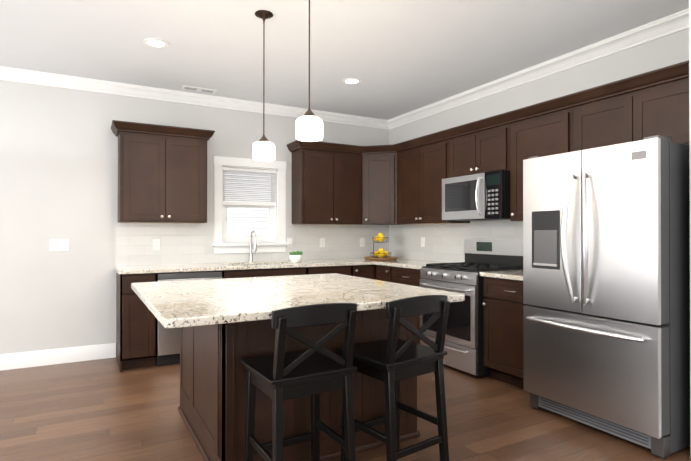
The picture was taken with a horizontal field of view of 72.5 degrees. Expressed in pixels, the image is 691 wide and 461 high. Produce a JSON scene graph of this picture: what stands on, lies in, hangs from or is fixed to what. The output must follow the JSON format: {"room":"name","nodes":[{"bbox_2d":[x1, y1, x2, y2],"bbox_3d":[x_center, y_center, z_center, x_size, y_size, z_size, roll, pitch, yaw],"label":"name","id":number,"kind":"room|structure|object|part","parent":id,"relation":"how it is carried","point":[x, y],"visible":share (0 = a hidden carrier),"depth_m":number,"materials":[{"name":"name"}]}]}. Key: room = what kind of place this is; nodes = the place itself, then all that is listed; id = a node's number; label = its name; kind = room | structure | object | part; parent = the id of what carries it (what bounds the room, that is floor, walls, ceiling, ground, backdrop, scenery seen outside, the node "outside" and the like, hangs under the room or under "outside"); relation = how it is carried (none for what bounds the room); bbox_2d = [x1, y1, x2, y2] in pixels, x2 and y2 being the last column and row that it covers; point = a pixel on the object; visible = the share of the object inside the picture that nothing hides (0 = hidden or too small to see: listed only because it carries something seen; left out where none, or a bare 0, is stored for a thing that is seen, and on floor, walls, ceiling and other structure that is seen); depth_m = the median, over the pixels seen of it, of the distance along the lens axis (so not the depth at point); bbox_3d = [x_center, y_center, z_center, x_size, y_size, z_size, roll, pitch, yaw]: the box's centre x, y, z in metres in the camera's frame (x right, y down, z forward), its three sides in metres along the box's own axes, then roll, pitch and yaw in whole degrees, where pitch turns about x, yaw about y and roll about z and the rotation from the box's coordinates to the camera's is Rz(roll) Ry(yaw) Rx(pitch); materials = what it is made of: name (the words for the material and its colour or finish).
{"room":"kitchen","nodes":[
{"label":"kitchen","id":0,"kind":"room"},
{"bbox_2d":[0,80,388,354],"bbox_3d":[-3.318,-0.103,4.258,9.140,2.743,0.140,0,0,-29],"label":"wall","id":1,"kind":"structure","parent":0,"point":[58,162],"depth_m":4.55,"materials":[{"name":"paint"}]},
{"bbox_2d":[0,343,115,370],"bbox_3d":[-4.793,1.193,3.347,5.685,0.142,0.015,0,0,-29],"label":"baseboard","id":2,"kind":"structure","parent":1,"relation":"attached to","point":[48,357],"depth_m":4.46,"materials":[{"name":"white wood"}]},
{"bbox_2d":[49,239,68,250],"bbox_3d":[-2.729,0.139,4.493,0.162,0.116,0.018,0,0,-29],"label":"light switch","id":3,"kind":"object","parent":1,"relation":"attached to","point":[58,244],"visible":1,"depth_m":4.49,"materials":[{"name":"plastic"}]},
{"bbox_2d":[111,120,214,222],"bbox_3d":[-1.846,-0.554,4.780,0.948,0.950,0.361,0,0,-29],"label":"upper cabinet","id":4,"kind":"object","parent":1,"relation":"attached to","point":[162,173],"visible":1,"depth_m":4.64,"materials":[{"name":"brown wood"}]},
{"bbox_2d":[0,66,391,129],"bbox_3d":[-3.328,-1.423,4.137,9.000,0.105,0.074,0,0,-29],"label":"crown molding","id":5,"kind":"structure","parent":1,"relation":"attached to","point":[6,73],"depth_m":4.95,"materials":[{"name":"white wood"}]},
{"bbox_2d":[212,156,287,253],"bbox_3d":[-1.104,-0.282,5.441,0.880,1.078,0.158,0,0,-29],"label":"kitchen window","id":6,"kind":"structure","parent":1,"relation":"in","point":[275,239],"depth_m":5.43,"materials":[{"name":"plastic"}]},
{"bbox_2d":[116,219,388,265],"bbox_3d":[-0.856,0.145,5.537,3.312,0.511,0.006,0,0,-29],"label":"wall tile","id":7,"kind":"structure","parent":1,"relation":"attached to","point":[185,243],"depth_m":5.18,"materials":[{"name":"white tile"}]},
{"bbox_2d":[153,239,159,249],"bbox_3d":[-1.970,0.146,4.912,0.070,0.116,0.007,0,0,-29],"label":"electrical outlet","id":8,"kind":"object","parent":7,"relation":"attached to","point":[156,244],"visible":1,"depth_m":4.91,"materials":[{"name":"plastic"}]},
{"bbox_2d":[287,238,291,247],"bbox_3d":[-0.668,0.145,5.634,0.070,0.116,0.008,0,0,-29],"label":"switch","id":9,"kind":"object","parent":7,"relation":"attached to","point":[289,241],"visible":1,"depth_m":5.63,"materials":[{"name":"plastic"}]},
{"bbox_2d":[320,238,324,246],"bbox_3d":[-0.285,0.151,5.846,0.070,0.116,0.007,0,0,-29],"label":"electrical outlet","id":10,"kind":"object","parent":7,"relation":"attached to","point":[322,242],"visible":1,"depth_m":5.84,"materials":[{"name":"plastic"}]},
{"bbox_2d":[360,238,364,246],"bbox_3d":[0.219,0.152,6.125,0.070,0.116,0.007,0,0,-29],"label":"electrical outlet","id":11,"kind":"object","parent":7,"relation":"attached to","point":[362,242],"visible":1,"depth_m":6.12,"materials":[{"name":"plastic"}]},
{"bbox_2d":[291,140,366,223],"bbox_3d":[-0.176,-0.551,5.699,0.872,0.948,0.373,0,0,-29],"label":"upper cabinet","id":12,"kind":"object","parent":1,"relation":"attached to","point":[347,184],"depth_m":5.55,"materials":[{"name":"brown wood"}]},
{"bbox_2d":[0,0,688,119],"bbox_3d":[-0.758,-1.525,0.116,9.600,0.060,10.400,0,0,-29],"label":"ceiling","id":13,"kind":"structure","parent":0,"point":[398,57],"depth_m":3.70,"materials":[{"name":"paint"}]},
{"bbox_2d":[143,38,168,47],"bbox_3d":[-1.491,-1.474,3.711,0.190,0.005,0.190,0,0,-29],"label":"recessed light","id":14,"kind":"object","parent":13,"relation":"in","point":[155,43],"visible":1,"depth_m":3.71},
{"bbox_2d":[181,85,216,93],"bbox_3d":[-1.526,-1.467,4.909,0.340,0.008,0.130,0,0,-29],"label":"ceiling vent","id":15,"kind":"object","parent":13,"relation":"in","point":[197,89],"visible":1,"depth_m":4.89,"materials":[{"name":"white metal"}]},
{"bbox_2d":[252,10,274,160],"bbox_3d":[-0.557,-0.981,3.220,0.153,0.997,0.153,0,0,-29],"label":"pendant light","id":16,"kind":"object","parent":13,"relation":"hanging from","point":[264,15],"depth_m":3.19,"materials":[{"name":"white glass"}]},
{"bbox_3d":[-0.557,-0.542,3.217,0.153,0.118,0.153,0,0,-29],"label":"pendant light shade","id":17,"kind":"part","parent":16,"relation":"part of","materials":[{"name":"white glass"}]},
{"bbox_2d":[295,0,322,140],"bbox_3d":[-0.201,-0.995,2.617,0.153,0.975,0.153,0,0,-29],"label":"pendant light","id":18,"kind":"object","parent":13,"relation":"hanging from","point":[308,112],"depth_m":2.56,"materials":[{"name":"white glass"}]},
{"bbox_3d":[-0.201,-0.567,2.615,0.153,0.118,0.153,0,0,-29],"label":"pendant light shade","id":19,"kind":"part","parent":18,"relation":"part of","materials":[{"name":"white glass"}]},
{"bbox_2d":[342,78,360,84],"bbox_3d":[0.063,-1.469,4.640,0.190,0.005,0.190,0,0,-29],"label":"recessed light","id":20,"kind":"object","parent":13,"relation":"in","point":[351,81],"visible":1,"depth_m":4.64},
{"bbox_2d":[0,357,690,460],"bbox_3d":[-0.758,1.278,0.102,9.600,0.060,10.400,0,0,-29],"label":"floor","id":21,"kind":"structure","parent":0,"point":[106,409],"depth_m":3.08,"materials":[{"name":"brown wood"}]},
{"bbox_2d":[156,271,221,365],"bbox_3d":[-1.611,0.835,4.742,0.596,0.872,0.600,0,0,-29],"label":"dishwasher","id":22,"kind":"object","parent":21,"relation":"on","point":[168,346],"visible":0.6,"depth_m":4.42,"materials":[{"name":"silver metal"}]},
{"bbox_2d":[240,303,356,460],"bbox_3d":[-0.220,0.788,2.200,0.433,0.942,0.450,0,0,-29],"label":"stool","id":23,"kind":"object","parent":21,"relation":"on","point":[314,371],"visible":1,"depth_m":2.09,"materials":[{"name":"black paint"}]},
{"bbox_2d":[178,309,419,460],"bbox_3d":[-0.359,0.825,3.101,1.228,0.876,1.164,0,0,-29],"label":"kitchen island","id":24,"kind":"object","parent":21,"relation":"on","point":[213,385],"visible":0.31,"depth_m":2.57,"materials":[{"name":"brown wood"}]},
{"bbox_2d":[131,273,464,327],"bbox_3d":[-0.385,0.365,2.845,1.545,0.036,1.530,0,0,-29],"label":"island countertop","id":25,"kind":"structure","parent":24,"relation":"on","point":[181,303],"depth_m":2.50,"materials":[{"name":"stone"}]},
{"bbox_2d":[344,265,419,329],"bbox_3d":[0.435,0.838,5.894,0.684,0.876,0.612,0,0,-29],"label":"base cabinet","id":26,"kind":"object","parent":21,"relation":"on","point":[407,276],"depth_m":5.26,"materials":[{"name":"brown wood"}]},
{"bbox_2d":[115,258,411,273],"bbox_3d":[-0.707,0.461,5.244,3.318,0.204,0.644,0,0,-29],"label":"countertop","id":27,"kind":"structure","parent":26,"relation":"on","point":[136,269],"depth_m":4.81,"materials":[{"name":"stone"}]},
{"bbox_2d":[249,230,256,261],"bbox_3d":[-1.018,0.177,5.285,0.098,0.364,0.197,0,0,-29],"label":"faucet","id":28,"kind":"object","parent":27,"relation":"on","point":[251,257],"visible":1,"depth_m":5.32,"materials":[{"name":"silver metal"}]},
{"bbox_2d":[289,250,302,261],"bbox_3d":[-0.567,0.293,5.357,0.160,0.132,0.160,0,0,-29],"label":"plant pot","id":29,"kind":"object","parent":27,"relation":"on","point":[296,256],"visible":1,"depth_m":5.30,"materials":[{"name":"white ceramic"}]},
{"bbox_2d":[363,233,398,260],"bbox_3d":[0.436,0.194,5.827,0.444,0.334,0.444,0,0,-29],"label":"fruit basket","id":30,"kind":"object","parent":27,"relation":"on","point":[380,254],"visible":1,"depth_m":5.78,"materials":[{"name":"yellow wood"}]},
{"bbox_2d":[374,260,448,269],"bbox_3d":[0.834,0.377,5.220,0.644,0.035,0.868,0,0,-29],"label":"countertop","id":31,"kind":"structure","parent":26,"relation":"on","point":[397,262],"depth_m":5.29,"materials":[{"name":"stone"}]},
{"bbox_2d":[337,295,449,460],"bbox_3d":[0.250,0.789,2.448,0.420,0.942,0.436,0,0,-37],"label":"stool","id":32,"kind":"object","parent":21,"relation":"on","point":[391,361],"visible":0.85,"depth_m":2.33,"materials":[{"name":"black paint"}]},
{"bbox_2d":[419,239,522,376],"bbox_3d":[1.182,0.668,4.475,0.749,1.162,0.761,0,0,-29],"label":"range","id":33,"kind":"object","parent":21,"relation":"on","point":[463,346],"visible":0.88,"depth_m":4.25,"materials":[{"name":"silver metal"}]},
{"bbox_2d":[523,135,689,457],"bbox_3d":[1.812,0.364,3.132,0.948,1.773,0.898,0,0,-29],"label":"refrigerator","id":34,"kind":"object","parent":21,"relation":"on","point":[606,287],"visible":1,"depth_m":2.78,"materials":[{"name":"silver metal"}]},
{"bbox_2d":[479,270,522,280],"bbox_3d":[1.575,0.370,3.886,0.640,0.035,0.642,0,0,-29],"label":"countertop","id":35,"kind":"structure","parent":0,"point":[509,274],"depth_m":3.86,"materials":[{"name":"stone"}]},
{"bbox_2d":[389,28,688,144],"bbox_3d":[3.074,-0.114,2.003,0.140,2.743,10.000,0,0,-29],"label":"wall","id":36,"kind":"structure","parent":0,"point":[667,50],"depth_m":4.04,"materials":[{"name":"paint"}]},
{"bbox_2d":[363,145,398,224],"bbox_3d":[0.470,-0.549,5.925,0.602,0.948,0.602,0,0,-29],"label":"upper cabinet","id":37,"kind":"object","parent":36,"relation":"attached to","point":[378,156],"depth_m":5.71,"materials":[{"name":"brown wood"}]},
{"bbox_2d":[391,129,469,223],"bbox_3d":[0.924,-0.552,5.342,0.373,0.948,0.982,0,0,-29],"label":"upper cabinet","id":38,"kind":"object","parent":36,"relation":"attached to","point":[418,165],"depth_m":5.25,"materials":[{"name":"brown wood"}]},
{"bbox_2d":[389,220,522,262],"bbox_3d":[1.303,0.138,5.050,0.006,0.521,2.939,0,0,-29],"label":"wall tile","id":39,"kind":"structure","parent":36,"relation":"attached to","point":[444,242],"depth_m":5.38,"materials":[{"name":"white tile"}]},
{"bbox_2d":[421,237,424,246],"bbox_3d":[0.935,0.140,5.700,0.007,0.116,0.070,0,0,-29],"label":"electrical outlet","id":40,"kind":"object","parent":39,"relation":"attached to","point":[422,241],"visible":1,"depth_m":5.69,"materials":[{"name":"plastic"}]},
{"bbox_2d":[447,112,506,177],"bbox_3d":[1.380,-0.780,4.577,0.317,0.500,0.796,0,0,-29],"label":"upper cabinet","id":41,"kind":"object","parent":36,"relation":"attached to","point":[480,146],"depth_m":4.47,"materials":[{"name":"brown wood"}]},
{"bbox_2d":[442,170,509,220],"bbox_3d":[1.315,-0.313,4.539,0.458,0.426,0.792,0,0,-29],"label":"microwave","id":42,"kind":"object","parent":41,"relation":"attached to","point":[485,196],"visible":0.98,"depth_m":4.35,"materials":[{"name":"silver metal"}]},
{"bbox_2d":[388,8,688,128],"bbox_3d":[1.527,-1.421,4.582,0.074,0.105,3.800,0,0,-29],"label":"crown molding","id":43,"kind":"structure","parent":36,"relation":"attached to","point":[660,28],"depth_m":4.00,"materials":[{"name":"white wood"}]},
{"bbox_2d":[507,94,570,220],"bbox_3d":[1.722,-0.559,3.959,0.317,0.948,0.612,0,0,-29],"label":"upper cabinet","id":44,"kind":"object","parent":36,"relation":"attached to","point":[543,128],"depth_m":3.92,"materials":[{"name":"brown wood"}]},
{"bbox_2d":[571,60,688,151],"bbox_3d":[2.095,-0.783,3.286,0.317,0.508,0.924,0,0,-29],"label":"upper cabinet","id":45,"kind":"object","parent":36,"relation":"attached to","point":[655,102],"depth_m":3.20,"materials":[{"name":"brown wood"}]},
{"bbox_2d":[689,0,690,448],"bbox_3d":[2.225,-0.111,2.721,0.650,2.743,0.120,0,0,-29],"label":"wall","id":46,"kind":"structure","parent":0,"point":[690,186],"depth_m":2.61,"materials":[{"name":"paint"}]},
{"label":"outside","id":47,"kind":"structure","parent":0,"visible":0},
{"bbox_2d":[225,172,270,235],"bbox_3d":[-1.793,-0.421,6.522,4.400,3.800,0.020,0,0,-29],"label":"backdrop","id":48,"kind":"structure","parent":47,"point":[243,221],"depth_m":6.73,"materials":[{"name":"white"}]}
]}

